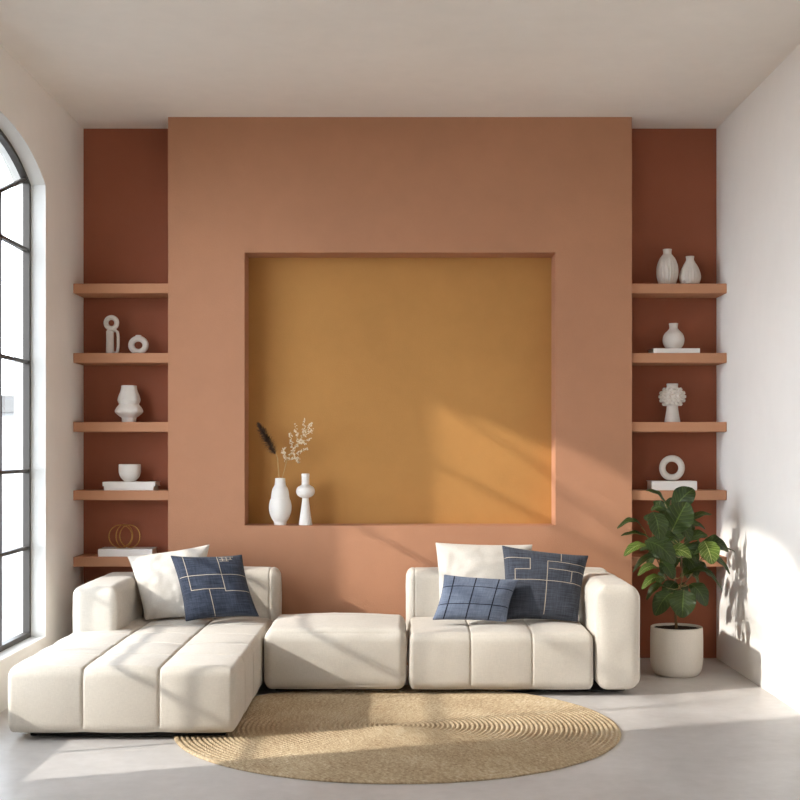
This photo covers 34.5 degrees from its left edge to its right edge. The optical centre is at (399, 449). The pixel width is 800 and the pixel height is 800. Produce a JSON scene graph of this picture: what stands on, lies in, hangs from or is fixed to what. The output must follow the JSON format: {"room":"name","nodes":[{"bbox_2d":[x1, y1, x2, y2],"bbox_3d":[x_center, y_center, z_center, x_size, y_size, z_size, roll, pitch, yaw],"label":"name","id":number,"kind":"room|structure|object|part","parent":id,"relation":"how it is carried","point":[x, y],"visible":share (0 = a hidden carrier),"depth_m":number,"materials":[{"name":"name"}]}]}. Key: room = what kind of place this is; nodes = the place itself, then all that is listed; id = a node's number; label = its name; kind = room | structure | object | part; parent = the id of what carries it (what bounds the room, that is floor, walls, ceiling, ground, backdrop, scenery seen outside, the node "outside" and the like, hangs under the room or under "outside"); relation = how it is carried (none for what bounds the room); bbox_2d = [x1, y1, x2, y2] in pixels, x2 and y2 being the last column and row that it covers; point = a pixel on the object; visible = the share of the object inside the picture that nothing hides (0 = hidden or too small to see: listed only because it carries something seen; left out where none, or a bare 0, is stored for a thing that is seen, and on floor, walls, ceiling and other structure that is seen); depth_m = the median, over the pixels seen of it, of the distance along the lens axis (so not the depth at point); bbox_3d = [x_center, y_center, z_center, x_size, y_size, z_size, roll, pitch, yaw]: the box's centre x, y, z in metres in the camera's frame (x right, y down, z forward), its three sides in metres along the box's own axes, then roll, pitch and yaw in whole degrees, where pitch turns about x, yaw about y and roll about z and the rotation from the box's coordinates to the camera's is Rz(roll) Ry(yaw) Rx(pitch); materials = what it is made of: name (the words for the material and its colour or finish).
{"room":"living room","nodes":[
{"label":"living room","id":0,"kind":"room"},
{"bbox_2d":[0,44,83,711],"bbox_3d":[-2.003,-0.344,3.450,0.170,3.208,9.100,0,0,0],"label":"wall","id":1,"kind":"structure","parent":0,"point":[48,142],"depth_m":7.02,"materials":[{"name":"white paint"}]},
{"bbox_2d":[0,129,30,651],"bbox_3d":[-2.015,-0.310,5.812,0.035,2.640,2.305,0,0,0],"label":"window","id":2,"kind":"structure","parent":1,"relation":"in","point":[26,248],"depth_m":6.94,"materials":[{"name":"black metal"}]},
{"bbox_2d":[168,117,631,664],"bbox_3d":[0.000,-0.344,7.665,2.714,3.208,0.269,0,0,0],"label":"wall","id":3,"kind":"structure","parent":0,"point":[446,302],"depth_m":7.53,"materials":[{"name":"paint"}]},
{"bbox_2d":[269,478,291,524],"bbox_3d":[-0.707,0.304,7.592,0.134,0.276,0.134,0,0,0],"label":"vase","id":4,"kind":"object","parent":3,"relation":"in","point":[280,506],"visible":1,"depth_m":7.55,"materials":[{"name":"white ceramic"}]},
{"bbox_2d":[256,422,279,477],"bbox_3d":[-0.779,0.010,7.581,0.141,0.358,0.089,0,0,0],"label":"plume","id":5,"kind":"object","parent":4,"relation":"in","point":[266,438],"visible":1,"depth_m":7.57,"materials":[{"name":"plant"}]},
{"bbox_2d":[282,418,313,477],"bbox_3d":[-0.605,0.000,7.587,0.200,0.379,0.083,0,0,0],"label":"branch","id":6,"kind":"object","parent":4,"relation":"in","point":[310,425],"visible":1,"depth_m":7.58,"materials":[{"name":"plant"}]},
{"bbox_2d":[296,474,314,524],"bbox_3d":[-0.557,0.291,7.592,0.111,0.303,0.111,0,0,0],"label":"vase","id":7,"kind":"object","parent":3,"relation":"in","point":[305,491],"visible":1,"depth_m":7.57,"materials":[{"name":"white ceramic"}]},
{"bbox_2d":[0,0,799,128],"bbox_3d":[0.000,-2.048,3.450,4.236,0.200,9.100,0,0,0],"label":"ceiling","id":8,"kind":"structure","parent":0,"point":[109,64],"depth_m":6.36,"materials":[{"name":"paint"}]},
{"bbox_2d":[84,129,715,657],"bbox_3d":[0.000,-0.344,7.900,3.836,3.208,0.200,0,0,0],"label":"wall","id":9,"kind":"structure","parent":0,"point":[126,170],"depth_m":7.80,"materials":[{"name":"paint"}]},
{"bbox_2d":[73,554,130,566],"bbox_3d":[-1.637,0.656,7.675,0.559,0.057,0.249,0,0,0],"label":"shelf","id":10,"kind":"object","parent":9,"relation":"attached to","point":[83,560],"visible":0.52,"depth_m":7.55,"materials":[{"name":"wood"}]},
{"bbox_2d":[98,547,156,556],"bbox_3d":[-1.619,0.606,7.660,0.318,0.044,0.170,0,0,0],"label":"book","id":11,"kind":"object","parent":10,"relation":"on","point":[105,551],"visible":0.82,"depth_m":7.58,"materials":[{"name":"white paper"}]},
{"bbox_2d":[108,524,139,547],"bbox_3d":[-1.639,0.511,7.649,0.169,0.145,0.103,0,0,-29],"label":"ring ornament","id":12,"kind":"object","parent":11,"relation":"on","point":[124,525],"visible":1,"depth_m":7.66,"materials":[{"name":"gold metal"}]},
{"bbox_2d":[73,284,167,297],"bbox_3d":[-1.637,-0.948,7.675,0.559,0.057,0.249,0,0,0],"label":"shelf","id":13,"kind":"object","parent":9,"relation":"attached to","point":[82,290],"visible":0.76,"depth_m":7.55,"materials":[{"name":"wood"}]},
{"bbox_2d":[73,353,167,364],"bbox_3d":[-1.637,-0.540,7.675,0.559,0.057,0.249,0,0,0],"label":"shelf","id":14,"kind":"object","parent":9,"relation":"attached to","point":[78,358],"visible":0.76,"depth_m":7.55,"materials":[{"name":"wood"}]},
{"bbox_2d":[104,315,119,352],"bbox_3d":[-1.718,-0.686,7.665,0.097,0.235,0.050,0,0,0],"label":"ring vase","id":15,"kind":"object","parent":14,"relation":"on","point":[110,331],"visible":0.94,"depth_m":7.65,"materials":[{"name":"white ceramic"}]},
{"bbox_3d":[-1.692,-0.645,7.665,0.047,0.154,0.018,0,0,0],"label":"handle","id":16,"kind":"part","parent":15,"relation":"part of","materials":[{"name":"white ceramic"}]},
{"bbox_2d":[128,335,148,352],"bbox_3d":[-1.558,-0.625,7.665,0.123,0.117,0.038,0,0,0],"label":"vase","id":17,"kind":"object","parent":14,"relation":"on","point":[137,338],"visible":0.93,"depth_m":7.65,"materials":[{"name":"white ceramic"}]},
{"bbox_2d":[73,489,167,499],"bbox_3d":[-1.637,0.266,7.675,0.559,0.057,0.249,0,0,0],"label":"shelf","id":18,"kind":"object","parent":9,"relation":"attached to","point":[84,494],"visible":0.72,"depth_m":7.55,"materials":[{"name":"wood"}]},
{"bbox_2d":[104,486,158,489],"bbox_3d":[-1.597,0.226,7.660,0.291,0.024,0.170,0,0,0],"label":"book","id":19,"kind":"object","parent":18,"relation":"on","point":[105,487],"visible":0.91,"depth_m":7.58,"materials":[{"name":"white paper"}]},
{"bbox_2d":[102,481,159,485],"bbox_3d":[-1.597,0.201,7.660,0.309,0.025,0.170,0,0,0],"label":"book","id":20,"kind":"object","parent":19,"relation":"on","point":[108,483],"visible":0.98,"depth_m":7.58,"materials":[{"name":"white paper"}]},
{"bbox_2d":[119,464,140,481],"bbox_3d":[-1.609,0.136,7.665,0.131,0.104,0.131,0,0,0],"label":"bowl","id":21,"kind":"object","parent":20,"relation":"on","point":[127,472],"visible":1,"depth_m":7.61,"materials":[{"name":"white ceramic"}]},
{"bbox_2d":[73,422,167,431],"bbox_3d":[-1.637,-0.136,7.675,0.559,0.057,0.249,0,0,0],"label":"shelf","id":22,"kind":"object","parent":9,"relation":"attached to","point":[77,426],"visible":0.76,"depth_m":7.55,"materials":[{"name":"wood"}]},
{"bbox_2d":[115,385,142,421],"bbox_3d":[-1.614,-0.274,7.665,0.163,0.220,0.163,0,0,-21],"label":"vase","id":23,"kind":"object","parent":22,"relation":"on","point":[128,409],"visible":0.94,"depth_m":7.62,"materials":[{"name":"white ceramic"}]},
{"bbox_2d":[632,284,726,297],"bbox_3d":[1.637,-0.948,7.675,0.559,0.057,0.249,0,0,0],"label":"shelf","id":24,"kind":"object","parent":9,"relation":"attached to","point":[638,290],"visible":0.76,"depth_m":7.55,"materials":[{"name":"wood"}]},
{"bbox_2d":[656,249,677,283],"bbox_3d":[1.592,-1.086,7.665,0.130,0.219,0.129,0,0,0],"label":"vase","id":25,"kind":"object","parent":24,"relation":"on","point":[667,266],"visible":0.86,"depth_m":7.62,"materials":[{"name":"white ceramic"}]},
{"bbox_2d":[679,256,700,283],"bbox_3d":[1.727,-1.065,7.665,0.128,0.177,0.127,0,0,0],"label":"vase","id":26,"kind":"object","parent":24,"relation":"on","point":[690,273],"visible":0.89,"depth_m":7.62,"materials":[{"name":"white ceramic"}]},
{"bbox_2d":[632,353,726,364],"bbox_3d":[1.637,-0.540,7.675,0.559,0.057,0.249,0,0,0],"label":"shelf","id":27,"kind":"object","parent":9,"relation":"attached to","point":[637,358],"visible":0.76,"depth_m":7.55,"materials":[{"name":"wood"}]},
{"bbox_2d":[648,348,699,352],"bbox_3d":[1.629,-0.584,7.660,0.274,0.029,0.170,0,0,0],"label":"book","id":28,"kind":"object","parent":27,"relation":"on","point":[654,350],"visible":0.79,"depth_m":7.58,"materials":[{"name":"white paper"}]},
{"bbox_2d":[663,323,683,347],"bbox_3d":[1.629,-0.676,7.665,0.128,0.156,0.128,0,0,0],"label":"vase","id":29,"kind":"object","parent":28,"relation":"on","point":[673,338],"visible":0.94,"depth_m":7.62,"materials":[{"name":"white ceramic"}]},
{"bbox_2d":[632,422,726,431],"bbox_3d":[1.637,-0.136,7.675,0.559,0.057,0.249,0,0,0],"label":"shelf","id":30,"kind":"object","parent":9,"relation":"attached to","point":[636,426],"visible":0.76,"depth_m":7.55,"materials":[{"name":"wood"}]},
{"bbox_2d":[658,383,685,421],"bbox_3d":[1.622,-0.280,7.665,0.163,0.231,0.164,0,0,0],"label":"vase","id":31,"kind":"object","parent":30,"relation":"on","point":[671,396],"visible":0.98,"depth_m":7.62,"materials":[{"name":"white ceramic"}]},
{"bbox_2d":[632,489,726,499],"bbox_3d":[1.637,0.266,7.675,0.559,0.057,0.249,0,0,0],"label":"shelf","id":32,"kind":"object","parent":9,"relation":"attached to","point":[637,494],"visible":0.62,"depth_m":7.55,"materials":[{"name":"wood"}]},
{"bbox_2d":[646,480,696,489],"bbox_3d":[1.616,0.210,7.660,0.265,0.054,0.170,0,0,0],"label":"book","id":33,"kind":"object","parent":32,"relation":"on","point":[651,484],"visible":0.8,"depth_m":7.58,"materials":[{"name":"white paper"}]},
{"bbox_2d":[659,455,684,480],"bbox_3d":[1.618,0.107,7.655,0.154,0.154,0.038,0,0,0],"label":"ring sculpture","id":34,"kind":"object","parent":33,"relation":"on","point":[671,458],"visible":1,"depth_m":7.64,"materials":[{"name":"white ceramic"}]},
{"bbox_2d":[632,554,726,566],"bbox_3d":[1.637,0.656,7.675,0.559,0.057,0.249,0,0,0],"label":"shelf","id":35,"kind":"object","parent":9,"relation":"attached to","point":[635,557],"visible":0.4,"depth_m":7.55,"materials":[{"name":"wood"}]},
{"bbox_2d":[0,658,799,799],"bbox_3d":[0.000,1.360,3.450,4.236,0.200,9.100,0,0,0],"label":"floor","id":36,"kind":"structure","parent":0,"point":[716,733],"depth_m":5.12,"materials":[{"name":"concrete"}]},
{"bbox_2d":[8,566,281,735],"bbox_3d":[-1.201,0.958,6.508,1.051,0.581,1.921,0,0,0],"label":"module","id":37,"kind":"object","parent":36,"relation":"on","point":[119,672],"visible":0.87,"depth_m":5.62,"materials":[{"name":"beige fabric"}]},
{"bbox_3d":[-1.574,0.843,7.030,0.238,0.294,0.832,0,0,0],"label":"armrest","id":38,"kind":"part","parent":37,"relation":"part of","materials":[{"name":"beige fabric"}]},
{"bbox_3d":[-1.208,1.076,6.397,1.006,0.305,1.688,0,0,0],"label":"seat","id":39,"kind":"part","parent":37,"relation":"part of","materials":[{"name":"beige fabric"}]},
{"bbox_2d":[128,545,208,619],"bbox_3d":[-1.292,0.730,7.117,0.446,0.398,0.230,0,0,0],"label":"throw pillow","id":40,"kind":"object","parent":37,"relation":"on","point":[156,577],"visible":0.73,"depth_m":7.05,"materials":[{"name":"beige fabric"}]},
{"bbox_3d":[-1.067,0.947,7.342,0.779,0.560,0.236,0,0,0],"label":"backrest","id":41,"kind":"part","parent":37,"relation":"part of","materials":[{"name":"beige fabric"}]},
{"bbox_2d":[171,555,258,620],"bbox_3d":[-1.007,0.747,6.989,0.470,0.343,0.218,0,0,-10],"label":"throw pillow","id":42,"kind":"object","parent":37,"relation":"on","point":[210,587],"visible":1,"depth_m":6.92,"materials":[{"name":"blue fabric"}]},
{"bbox_2d":[264,612,406,689],"bbox_3d":[-0.334,1.067,6.892,0.746,0.363,0.674,0,0,0],"label":"module","id":43,"kind":"object","parent":36,"relation":"on","point":[309,651],"visible":1,"depth_m":6.57,"materials":[{"name":"beige fabric"}]},
{"bbox_2d":[173,685,620,783],"bbox_3d":[-0.012,1.254,5.850,2.006,0.012,2.006,0,0,41],"label":"round rug","id":44,"kind":"object","parent":36,"relation":"on","point":[404,735],"visible":0.93,"depth_m":5.61,"materials":[{"name":"wicker"}]},
{"bbox_2d":[406,567,639,689],"bbox_3d":[0.634,0.959,7.008,1.206,0.578,0.914,0,0,0],"label":"module","id":45,"kind":"object","parent":36,"relation":"on","point":[601,650],"visible":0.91,"depth_m":6.57,"materials":[{"name":"beige fabric"}]},
{"bbox_2d":[433,575,517,621],"bbox_3d":[0.402,0.785,6.826,0.462,0.239,0.160,0,0,0],"label":"lumbar pillow","id":46,"kind":"object","parent":45,"relation":"on","point":[462,598],"visible":1,"depth_m":6.77,"materials":[{"name":"blue fabric"}]},
{"bbox_2d":[436,543,531,600],"bbox_3d":[0.471,0.716,7.141,0.544,0.397,0.205,0,0,0],"label":"throw pillow","id":47,"kind":"object","parent":45,"relation":"on","point":[463,560],"visible":0.45,"depth_m":7.12,"materials":[{"name":"beige fabric"}]},
{"bbox_3d":[0.519,1.071,6.899,0.953,0.313,0.688,0,0,0],"label":"seat","id":48,"kind":"part","parent":45,"relation":"part of","materials":[{"name":"beige fabric"}]},
{"bbox_3d":[0.613,0.948,7.342,1.163,0.558,0.237,0,0,0],"label":"backrest","id":49,"kind":"part","parent":45,"relation":"part of","materials":[{"name":"beige fabric"}]},
{"bbox_2d":[502,546,587,621],"bbox_3d":[0.796,0.723,6.987,0.484,0.396,0.237,0,0,0],"label":"throw pillow","id":50,"kind":"object","parent":45,"relation":"on","point":[548,586],"visible":0.89,"depth_m":6.92,"materials":[{"name":"fabric"}]},
{"bbox_3d":[1.115,0.956,6.935,0.237,0.542,0.743,0,0,0],"label":"armrest","id":51,"kind":"part","parent":45,"relation":"part of","materials":[{"name":"beige fabric"}]},
{"bbox_2d":[617,486,734,677],"bbox_3d":[1.575,0.731,7.199,0.466,1.059,0.703,0,0,43],"label":"fig","id":52,"kind":"object","parent":36,"relation":"on","point":[676,649],"visible":1,"depth_m":7.08,"materials":[{"name":"plant"}]},
{"bbox_2d":[650,623,702,677],"bbox_3d":[1.552,1.124,7.220,0.292,0.272,0.292,0,0,0],"label":"pot","id":53,"kind":"object","parent":36,"relation":"on","point":[676,649],"depth_m":7.10,"materials":[{"name":"ceramic"}]},
{"bbox_2d":[716,44,799,711],"bbox_3d":[2.018,-0.344,3.450,0.200,3.208,9.100,0,0,0],"label":"wall","id":54,"kind":"structure","parent":0,"point":[758,143],"depth_m":6.85,"materials":[{"name":"white paint"}]},
{"label":"outside","id":55,"kind":"structure","parent":0,"visible":0},
{"bbox_3d":[0.000,23.510,40.000,320.000,0.500,320.000,0,0,0],"label":"ground","id":56,"kind":"structure","parent":55,"visible":0},
{"bbox_2d":[2,395,13,641],"bbox_3d":[-19.100,10.660,53.000,14.400,25.200,14.600,0,0,0],"label":"building","id":57,"kind":"structure","parent":56,"relation":"on","point":[7,400],"depth_m":46.00,"materials":[{"name":"concrete"}]}
]}

